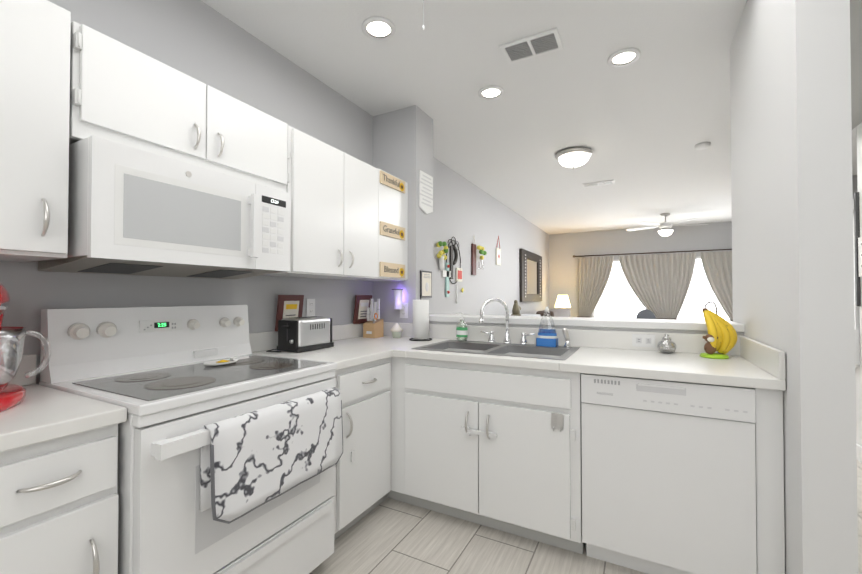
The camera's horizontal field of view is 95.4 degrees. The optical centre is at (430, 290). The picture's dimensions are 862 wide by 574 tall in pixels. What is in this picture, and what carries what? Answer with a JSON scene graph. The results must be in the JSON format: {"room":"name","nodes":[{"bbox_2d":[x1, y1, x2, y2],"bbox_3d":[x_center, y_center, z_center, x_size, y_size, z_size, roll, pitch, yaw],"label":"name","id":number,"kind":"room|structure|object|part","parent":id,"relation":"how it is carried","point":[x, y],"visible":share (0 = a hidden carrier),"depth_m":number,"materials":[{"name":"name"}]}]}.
{"room":"kitchen","nodes":[
{"label":"kitchen","id":0,"kind":"room"},
{"bbox_2d":[0,0,548,384],"bbox_3d":[0.132,-0.058,4.412,0.100,2.690,11.330,0,-1,28],"label":"wall","id":1,"kind":"structure","parent":0,"point":[201,41],"depth_m":2.25,"materials":[{"name":"grey paint"}]},
{"bbox_2d":[0,0,83,261],"bbox_3d":[-1.391,-0.495,1.093,0.339,0.780,0.495,0,-1,28],"label":"upper cabinet","id":2,"kind":"object","parent":1,"relation":"attached to","point":[65,82],"depth_m":1.16,"materials":[{"name":"white wood"}]},
{"bbox_2d":[4,323,362,385],"bbox_3d":[-1.224,0.282,1.734,0.019,0.105,3.236,0,-1,28],"label":"backsplash","id":3,"kind":"structure","parent":1,"relation":"attached to","point":[264,340],"depth_m":2.21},
{"bbox_2d":[80,25,295,199],"bbox_3d":[-1.071,-0.671,1.699,0.335,0.370,0.859,0,-1,28],"label":"upper cabinet","id":4,"kind":"object","parent":1,"relation":"attached to","point":[129,97],"depth_m":1.51,"materials":[{"name":"white wood"}]},
{"bbox_2d":[38,135,290,278],"bbox_3d":[-1.028,-0.271,1.645,0.454,0.409,0.784,0,-1,28],"label":"microwave","id":5,"kind":"object","parent":4,"relation":"attached to","point":[133,211],"visible":1,"depth_m":1.42,"materials":[{"name":"white"}]},
{"bbox_3d":[-0.903,-0.289,1.466,0.065,0.379,0.585,0,-1,28],"label":"door","id":6,"kind":"part","parent":5,"relation":"part of","materials":[{"name":"white plastic"}]},
{"bbox_2d":[306,299,314,316],"bbox_3d":[-0.787,0.111,2.570,0.008,0.116,0.072,0,-1,28],"label":"outlet","id":7,"kind":"object","parent":1,"relation":"attached to","point":[310,307],"visible":0.9,"depth_m":2.56,"materials":[{"name":"white plastic"}]},
{"bbox_2d":[264,129,379,279],"bbox_3d":[-0.685,-0.466,2.418,0.335,0.760,0.766,0,-1,28],"label":"upper cabinet","id":8,"kind":"object","parent":1,"relation":"attached to","point":[335,202],"depth_m":2.28,"materials":[{"name":"white wood"}]},
{"bbox_2d":[356,169,407,280],"bbox_3d":[-0.409,-0.459,2.924,0.346,0.760,0.387,0,-1,28],"label":"upper cabinet","id":9,"kind":"object","parent":1,"relation":"attached to","point":[393,190],"depth_m":2.84,"materials":[{"name":"white wood"}]},
{"bbox_3d":[-0.272,-0.461,2.827,0.014,0.728,0.315,0,-1,28],"label":"hanging panel of signs","id":10,"kind":"part","parent":9,"relation":"part of","materials":[{"name":"white wood"}]},
{"bbox_2d":[436,237,463,303],"bbox_3d":[0.245,-0.240,4.440,0.090,0.774,0.715,0,-1,28],"label":"wall decor","id":11,"kind":"object","parent":1,"relation":"attached to","point":[446,273],"visible":0.94,"depth_m":4.39,"materials":[{"name":"multicoloured paper"}]},
{"bbox_2d":[471,237,486,274],"bbox_3d":[0.635,-0.465,5.128,0.108,0.523,0.298,0,-1,28],"label":"wall decor","id":12,"kind":"object","parent":1,"relation":"attached to","point":[473,257],"visible":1,"depth_m":5.08,"materials":[{"name":"brown wood"}]},
{"bbox_2d":[496,236,500,264],"bbox_3d":[1.025,-0.614,5.955,0.021,0.444,0.200,0,-1,28],"label":"wall decor","id":13,"kind":"object","parent":1,"relation":"attached to","point":[498,256],"visible":1,"depth_m":5.93,"materials":[{"name":"beige paper"}]},
{"bbox_2d":[519,248,541,301],"bbox_3d":[1.988,-0.267,7.720,0.057,0.960,1.610,0,-1,28],"label":"mirror","id":14,"kind":"object","parent":1,"relation":"attached to","point":[530,275],"visible":1,"depth_m":7.55,"materials":[{"name":"brown wood"}]},
{"bbox_2d":[527,259,537,293],"bbox_3d":[1.984,-0.267,7.722,0.010,0.660,0.950,0,-1,28],"label":"mirror glass","id":15,"kind":"object","parent":14,"relation":"attached to","point":[532,264],"depth_m":7.75,"materials":[{"name":"white mirror"}]},
{"bbox_2d":[201,0,856,234],"bbox_3d":[2.161,-1.458,3.347,4.700,0.080,11.330,0,-1,28],"label":"ceiling","id":16,"kind":"structure","parent":0,"point":[650,118],"depth_m":2.77,"materials":[{"name":"white paint"}]},
{"bbox_2d":[362,16,395,39],"bbox_3d":[-0.285,-1.429,2.142,0.184,0.012,0.184,0,-1,28],"label":"recessed light","id":17,"kind":"object","parent":16,"relation":"in","point":[377,26],"visible":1,"depth_m":2.13,"materials":[{"name":"white"}]},
{"bbox_2d":[478,85,503,99],"bbox_3d":[0.431,-1.420,2.814,0.184,0.012,0.184,0,-1,28],"label":"recessed light","id":18,"kind":"object","parent":16,"relation":"in","point":[491,91],"visible":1,"depth_m":2.80,"materials":[{"name":"white"}]},
{"bbox_2d":[499,27,562,63],"bbox_3d":[0.588,-1.426,2.297,0.325,0.011,0.195,0,-1,28],"label":"ceiling vent","id":19,"kind":"object","parent":16,"relation":"in","point":[535,45],"visible":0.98,"depth_m":2.29,"materials":[{"name":"white metal"}]},
{"bbox_2d":[556,147,592,169],"bbox_3d":[1.456,-1.321,4.000,0.356,0.177,0.356,0,-1,28],"label":"ceiling light","id":20,"kind":"object","parent":16,"relation":"attached to","point":[573,157],"visible":0.98,"depth_m":3.90,"materials":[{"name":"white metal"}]},
{"bbox_2d":[582,180,614,187],"bbox_3d":[2.170,-1.387,5.082,0.380,0.012,0.170,0,-1,28],"label":"ceiling vent","id":21,"kind":"object","parent":16,"relation":"in","point":[599,183],"visible":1,"depth_m":5.05,"materials":[{"name":"white metal"}]},
{"bbox_2d":[607,48,640,66],"bbox_3d":[1.181,-1.425,2.402,0.184,0.012,0.184,0,-1,28],"label":"recessed light","id":22,"kind":"object","parent":16,"relation":"in","point":[624,56],"visible":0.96,"depth_m":2.39,"materials":[{"name":"white plastic"}]},
{"bbox_2d":[626,213,707,240],"bbox_3d":[4.189,-1.092,7.006,1.274,0.550,1.217,0,-1,28],"label":"ceiling fan","id":23,"kind":"object","parent":16,"relation":"hanging from","point":[665,230],"visible":1,"depth_m":6.89,"materials":[{"name":"silver metal"}]},
{"bbox_2d":[695,142,710,149],"bbox_3d":[2.623,-1.394,3.786,0.130,0.036,0.130,0,-1,28],"label":"smoke detector","id":24,"kind":"object","parent":16,"relation":"attached to","point":[702,145],"visible":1,"depth_m":3.75,"materials":[{"name":"white plastic"}]},
{"bbox_2d":[373,105,743,335],"bbox_3d":[0.647,-0.082,2.737,2.386,2.690,0.280,0,-1,28],"label":"wall","id":25,"kind":"structure","parent":0,"point":[403,144],"depth_m":3.06,"materials":[{"name":"grey paint"}]},
{"bbox_2d":[400,303,407,317],"bbox_3d":[-0.209,0.152,3.026,0.072,0.116,0.008,0,-1,28],"label":"outlet","id":26,"kind":"object","parent":25,"relation":"attached to","point":[404,312],"visible":0.83,"depth_m":3.02,"materials":[{"name":"white plastic"}]},
{"bbox_2d":[392,289,402,308],"bbox_3d":[-0.255,0.064,3.016,0.080,0.157,0.050,0,-1,28],"label":"plug","id":27,"kind":"object","parent":26,"relation":"attached to","point":[398,298],"visible":0.96,"depth_m":2.99,"materials":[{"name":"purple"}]},
{"bbox_2d":[420,270,431,297],"bbox_3d":[-0.038,-0.051,3.111,0.015,0.210,0.175,0,-1,28],"label":"picture frame","id":28,"kind":"object","parent":25,"relation":"attached to","point":[425,284],"visible":1,"depth_m":3.10,"materials":[{"name":"grey paper"}]},
{"bbox_2d":[419,170,432,213],"bbox_3d":[-0.038,-0.771,3.123,0.013,0.320,0.220,0,-1,28],"label":"sign","id":29,"kind":"object","parent":25,"relation":"attached to","point":[425,193],"visible":1,"depth_m":3.10,"materials":[{"name":"white paper"}]},
{"bbox_2d":[384,322,739,353],"bbox_3d":[0.583,0.294,2.592,2.361,0.105,0.018,0,-1,28],"label":"backsplash","id":30,"kind":"structure","parent":25,"relation":"attached to","point":[615,340],"depth_m":2.36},
{"bbox_2d":[429,314,744,331],"bbox_3d":[0.826,0.202,2.640,1.982,0.040,0.335,0,-1,28],"label":"trim","id":31,"kind":"structure","parent":25,"relation":"on","point":[674,324],"depth_m":2.43,"materials":[{"name":"white"}]},
{"bbox_2d":[632,334,654,347],"bbox_3d":[1.214,0.284,2.240,0.116,0.072,0.008,0,-1,28],"label":"outlet","id":32,"kind":"object","parent":25,"relation":"attached to","point":[643,340],"visible":1,"depth_m":2.24,"materials":[{"name":"white plastic"}]},
{"bbox_2d":[309,460,861,573],"bbox_3d":[2.161,1.302,3.309,4.700,0.060,11.330,0,-1,28],"label":"floor","id":33,"kind":"structure","parent":0,"point":[389,536],"depth_m":1.89,"materials":[{"name":"tile"}]},
{"bbox_2d":[0,426,118,573],"bbox_3d":[-1.222,0.803,1.086,0.627,0.875,0.348,0,-1,28],"label":"base cabinet","id":34,"kind":"object","parent":33,"relation":"on","point":[59,500],"depth_m":0.98,"materials":[{"name":"white wood"}]},
{"bbox_2d":[0,382,126,453],"bbox_3d":[-1.421,0.341,0.703,0.642,0.040,1.234,0,-1,28],"label":"countertop","id":35,"kind":"structure","parent":34,"relation":"on","point":[46,414],"depth_m":1.03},
{"bbox_2d":[0,283,50,411],"bbox_3d":[-1.287,0.138,1.092,0.376,0.373,0.279,0,-1,28],"label":"stand mixer","id":36,"kind":"object","parent":35,"relation":"on","point":[12,395],"visible":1,"depth_m":1.10,"materials":[{"name":"red metal"}]},
{"bbox_2d":[0,327,50,389],"bbox_3d":[-1.242,0.193,1.067,0.237,0.175,0.279,0,-1,28],"label":"bowl","id":37,"kind":"object","parent":36,"relation":"on","point":[7,373],"depth_m":1.09,"materials":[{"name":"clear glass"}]},
{"bbox_2d":[39,305,342,573],"bbox_3d":[-0.868,0.657,1.557,0.755,1.180,0.796,0,-1,28],"label":"range","id":38,"kind":"object","parent":33,"relation":"on","point":[230,448],"visible":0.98,"depth_m":1.38,"materials":[{"name":"white metal"}]},
{"bbox_2d":[72,355,325,400],"bbox_3d":[-0.850,0.320,1.552,0.485,0.005,0.720,0,-1,28],"label":"cooktop","id":39,"kind":"object","parent":38,"relation":"in","point":[161,384],"depth_m":1.43,"materials":[{"name":"grey glass"}]},
{"bbox_3d":[-0.608,0.780,1.417,0.090,0.780,0.782,0,-1,28],"label":"door","id":40,"kind":"part","parent":38,"relation":"part of","materials":[{"name":"white metal"}]},
{"bbox_2d":[200,387,342,520],"bbox_3d":[-0.546,0.569,1.451,0.085,0.304,0.575,0,-1,28],"label":"towel","id":41,"kind":"object","parent":38,"relation":"hanging from","point":[251,455],"depth_m":1.35,"materials":[{"name":"fabric"}]},
{"bbox_2d":[332,358,391,539],"bbox_3d":[-0.633,0.819,2.188,0.627,0.875,0.523,0,-1,28],"label":"base cabinet","id":42,"kind":"object","parent":33,"relation":"on","point":[363,472],"depth_m":2.05,"materials":[{"name":"white wood"}]},
{"bbox_2d":[392,358,584,553],"bbox_3d":[0.374,0.821,2.334,1.052,0.875,0.659,0,-1,28],"label":"base cabinet","id":43,"kind":"object","parent":33,"relation":"on","point":[481,425],"depth_m":2.00,"materials":[{"name":"white wood"}]},
{"bbox_2d":[252,334,443,373],"bbox_3d":[-0.430,0.365,2.463,0.732,0.040,1.200,0,-1,28],"label":"countertop","id":44,"kind":"structure","parent":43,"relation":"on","point":[347,353],"depth_m":2.23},
{"bbox_2d":[275,295,303,331],"bbox_3d":[-0.851,0.132,2.366,0.042,0.215,0.185,0,-1,28],"label":"frame","id":45,"kind":"object","parent":44,"relation":"on","point":[289,306],"visible":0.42,"depth_m":2.34,"materials":[{"name":"brown wood"}]},
{"bbox_2d":[266,316,333,351],"bbox_3d":[-0.768,0.248,2.290,0.223,0.187,0.333,0,-1,28],"label":"toaster","id":46,"kind":"object","parent":44,"relation":"on","point":[298,334],"visible":1,"depth_m":2.20,"materials":[{"name":"silver metal"}]},
{"bbox_2d":[353,295,371,323],"bbox_3d":[-0.519,0.140,2.988,0.042,0.215,0.185,0,-1,28],"label":"frame","id":47,"kind":"object","parent":44,"relation":"on","point":[362,303],"visible":0.96,"depth_m":2.96,"materials":[{"name":"brown wood"}]},
{"bbox_2d":[363,299,383,337],"bbox_3d":[-0.429,0.205,2.964,0.121,0.291,0.116,0,-1,28],"label":"knife block","id":48,"kind":"object","parent":44,"relation":"on","point":[373,326],"visible":1,"depth_m":2.94,"materials":[{"name":"brown wood"}]},
{"bbox_2d":[390,323,402,337],"bbox_3d":[-0.256,0.294,2.936,0.096,0.112,0.096,0,-1,28],"label":"jar","id":49,"kind":"object","parent":44,"relation":"on","point":[396,330],"visible":1,"depth_m":2.91,"materials":[{"name":"white ceramic"}]},
{"bbox_2d":[409,294,431,340],"bbox_3d":[-0.072,0.187,2.783,0.164,0.323,0.164,0,-1,28],"label":"towel stand","id":50,"kind":"object","parent":44,"relation":"on","point":[420,320],"visible":1,"depth_m":2.73,"materials":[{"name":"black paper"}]},
{"bbox_2d":[408,346,785,390],"bbox_3d":[0.743,0.361,2.134,1.648,0.040,0.674,0,-1,28],"label":"countertop","id":51,"kind":"structure","parent":43,"relation":"on","point":[735,370],"depth_m":1.82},
{"bbox_2d":[456,313,467,340],"bbox_3d":[0.209,0.245,2.677,0.086,0.188,0.056,0,-1,28],"label":"soap dispenser","id":52,"kind":"object","parent":51,"relation":"on","point":[461,331],"visible":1,"depth_m":2.66,"materials":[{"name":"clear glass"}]},
{"bbox_2d":[412,338,579,361],"bbox_3d":[0.392,0.426,2.333,0.864,0.174,0.533,0,-1,28],"label":"sink","id":53,"kind":"object","parent":51,"relation":"in","point":[461,347],"depth_m":2.40,"materials":[{"name":"grey metal"}]},
{"bbox_2d":[479,298,535,345],"bbox_3d":[0.469,0.193,2.482,0.362,0.297,0.147,0,-1,28],"label":"faucet","id":54,"kind":"object","parent":51,"relation":"on","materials":[{"name":"silver metal"}]},
{"bbox_2d":[536,307,557,346],"bbox_3d":[0.711,0.217,2.401,0.120,0.241,0.064,0,-1,28],"label":"dish soap","id":55,"kind":"object","parent":51,"relation":"on","point":[547,338],"visible":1,"depth_m":2.38,"materials":[{"name":"blue plastic"}]},
{"bbox_2d":[560,328,571,345],"bbox_3d":[0.814,0.280,2.348,0.053,0.118,0.044,0,-1,28],"label":"sprayer","id":56,"kind":"object","parent":51,"relation":"on","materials":[{"name":"silver metal"}]},
{"bbox_2d":[657,334,676,353],"bbox_3d":[1.281,0.285,2.132,0.092,0.107,0.091,0,-1,28],"label":"glass jar","id":57,"kind":"object","parent":51,"relation":"on","point":[665,351],"visible":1,"depth_m":2.12,"materials":[{"name":"grey"}]},
{"bbox_2d":[700,302,736,358],"bbox_3d":[1.453,0.196,1.981,0.165,0.282,0.127,0,-1,28],"label":"banana hanger","id":58,"kind":"object","parent":51,"relation":"on","point":[720,337],"visible":1,"depth_m":1.96,"materials":[{"name":"green"}]},
{"bbox_2d":[509,300,540,315],"bbox_3d":[1.264,0.722,5.877,0.486,1.171,1.340,0,-1,28],"label":"sideboard","id":59,"kind":"object","parent":33,"relation":"on","point":[516,309],"visible":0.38,"depth_m":5.89,"materials":[{"name":"white paint"}]},
{"bbox_2d":[536,308,569,316],"bbox_3d":[2.593,0.810,7.150,0.950,0.930,1.800,0,-1,28],"label":"sofa","id":60,"kind":"object","parent":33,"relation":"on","point":[560,312],"visible":0.04,"depth_m":6.91,"materials":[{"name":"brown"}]},
{"bbox_2d":[636,309,655,318],"bbox_3d":[4.107,0.842,7.435,0.540,0.972,0.596,0,-1,28],"label":"desk chair","id":61,"kind":"object","parent":33,"relation":"on","point":[645,314],"visible":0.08,"depth_m":7.67,"materials":[{"name":"black plastic"}]},
{"bbox_2d":[581,373,756,573],"bbox_3d":[1.113,0.818,1.922,0.628,0.868,0.636,0,-1,28],"label":"dishwasher","id":62,"kind":"object","parent":33,"relation":"on","point":[668,477],"visible":0.98,"depth_m":1.64,"materials":[{"name":"white metal"}]},
{"bbox_3d":[2.862,1.034,8.511,0.600,0.620,0.600,0,-1,28],"label":"side table","id":63,"kind":"object","parent":33,"relation":"on","visible":0},
{"bbox_2d":[555,295,570,307],"bbox_3d":[2.862,0.408,8.519,0.340,0.630,0.340,0,-1,28],"label":"table lamp","id":64,"kind":"object","parent":63,"relation":"on","point":[562,301],"visible":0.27,"depth_m":8.41,"materials":[{"name":"white fabric"}]},
{"bbox_2d":[549,221,731,317],"bbox_3d":[4.806,-0.004,8.280,4.700,2.690,0.100,0,-1,28],"label":"wall","id":65,"kind":"structure","parent":0,"point":[564,248],"depth_m":8.64,"materials":[{"name":"grey paint"}]},
{"bbox_2d":[573,249,731,257],"bbox_3d":[4.820,-0.796,8.161,3.553,0.056,0.116,0,-1,28],"label":"curtain rod","id":66,"kind":"object","parent":65,"relation":"attached to","point":[653,252],"visible":0.92,"depth_m":8.21,"materials":[{"name":"brown metal"}]},
{"bbox_2d":[577,256,613,316],"bbox_3d":[3.656,0.287,8.732,0.760,2.080,0.100,0,-1,28],"label":"panel","id":67,"kind":"object","parent":66,"relation":"hanging from","point":[594,273],"visible":0.83,"depth_m":8.77,"materials":[{"name":"grey fabric"}]},
{"bbox_2d":[619,253,695,319],"bbox_3d":[4.696,0.280,8.177,1.400,2.080,0.100,0,-1,28],"label":"curtain","id":68,"kind":"object","parent":66,"relation":"hanging from","point":[659,284],"visible":0.67,"depth_m":8.14,"materials":[{"name":"grey fabric"}]},
{"bbox_2d":[700,251,732,320],"bbox_3d":[5.852,0.271,7.559,1.080,2.080,0.100,0,-1,28],"label":"curtain","id":69,"kind":"object","parent":66,"relation":"hanging from","point":[717,267],"visible":0.38,"depth_m":7.66,"materials":[{"name":"grey fabric"}]},
{"bbox_2d":[592,256,729,320],"bbox_3d":[4.897,0.325,8.233,2.800,2.030,0.070,0,-1,28],"label":"sliding door","id":70,"kind":"structure","parent":65,"relation":"in","point":[619,299],"depth_m":8.48,"materials":[{"name":"white glass"}]},
{"bbox_2d":[730,0,857,573],"bbox_3d":[1.566,-0.095,1.784,0.134,2.690,1.095,0,-1,28],"label":"wall","id":71,"kind":"structure","parent":0,"point":[792,197],"depth_m":1.33,"materials":[{"name":"white paint"}]},
{"bbox_2d":[740,336,785,377],"bbox_3d":[1.458,0.283,1.744,0.019,0.105,0.656,0,-1,28],"label":"backsplash","id":72,"kind":"structure","parent":71,"relation":"attached to","point":[769,358],"depth_m":1.63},
{"bbox_2d":[852,175,857,198],"bbox_3d":[4.992,-0.052,4.860,1.150,2.690,0.100,0,-1,28],"label":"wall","id":73,"kind":"structure","parent":0,"point":[854,182],"depth_m":4.75,"materials":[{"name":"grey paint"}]},
{"bbox_2d":[850,0,861,129],"bbox_3d":[1.592,-1.358,0.827,0.830,0.190,6.350,0,-1,28],"label":"ceiling soffit","id":74,"kind":"structure","parent":0,"point":[856,51],"depth_m":2.12,"materials":[{"name":"grey paint"}]},
{"bbox_2d":[852,123,861,446],"bbox_3d":[3.152,-0.082,2.742,0.100,2.690,11.230,0,-1,28],"label":"wall","id":75,"kind":"structure","parent":0,"point":[857,132],"depth_m":2.92,"materials":[{"name":"white paint"}]},
{"bbox_2d":[853,199,859,368],"bbox_3d":[4.049,0.295,3.403,1.145,1.956,1.650,0,-1,28],"label":"rail","id":76,"kind":"object","parent":75,"relation":"in","point":[857,337],"visible":0.06,"depth_m":2.95,"materials":[{"name":"white"}]},
{"bbox_2d":[854,192,861,305],"bbox_3d":[3.115,-0.311,2.805,0.019,0.850,0.300,0,-1,28],"label":"sign","id":77,"kind":"object","parent":75,"relation":"attached to","point":[858,256],"visible":0.97,"depth_m":2.92,"materials":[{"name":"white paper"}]},
{"bbox_2d":[856,443,861,462],"bbox_3d":[2.199,1.185,1.062,0.015,0.110,7.200,0,-1,28],"label":"baseboard","id":78,"kind":"structure","parent":75,"relation":"attached to","point":[859,452],"depth_m":2.89,"materials":[{"name":"white wood"}]}
]}

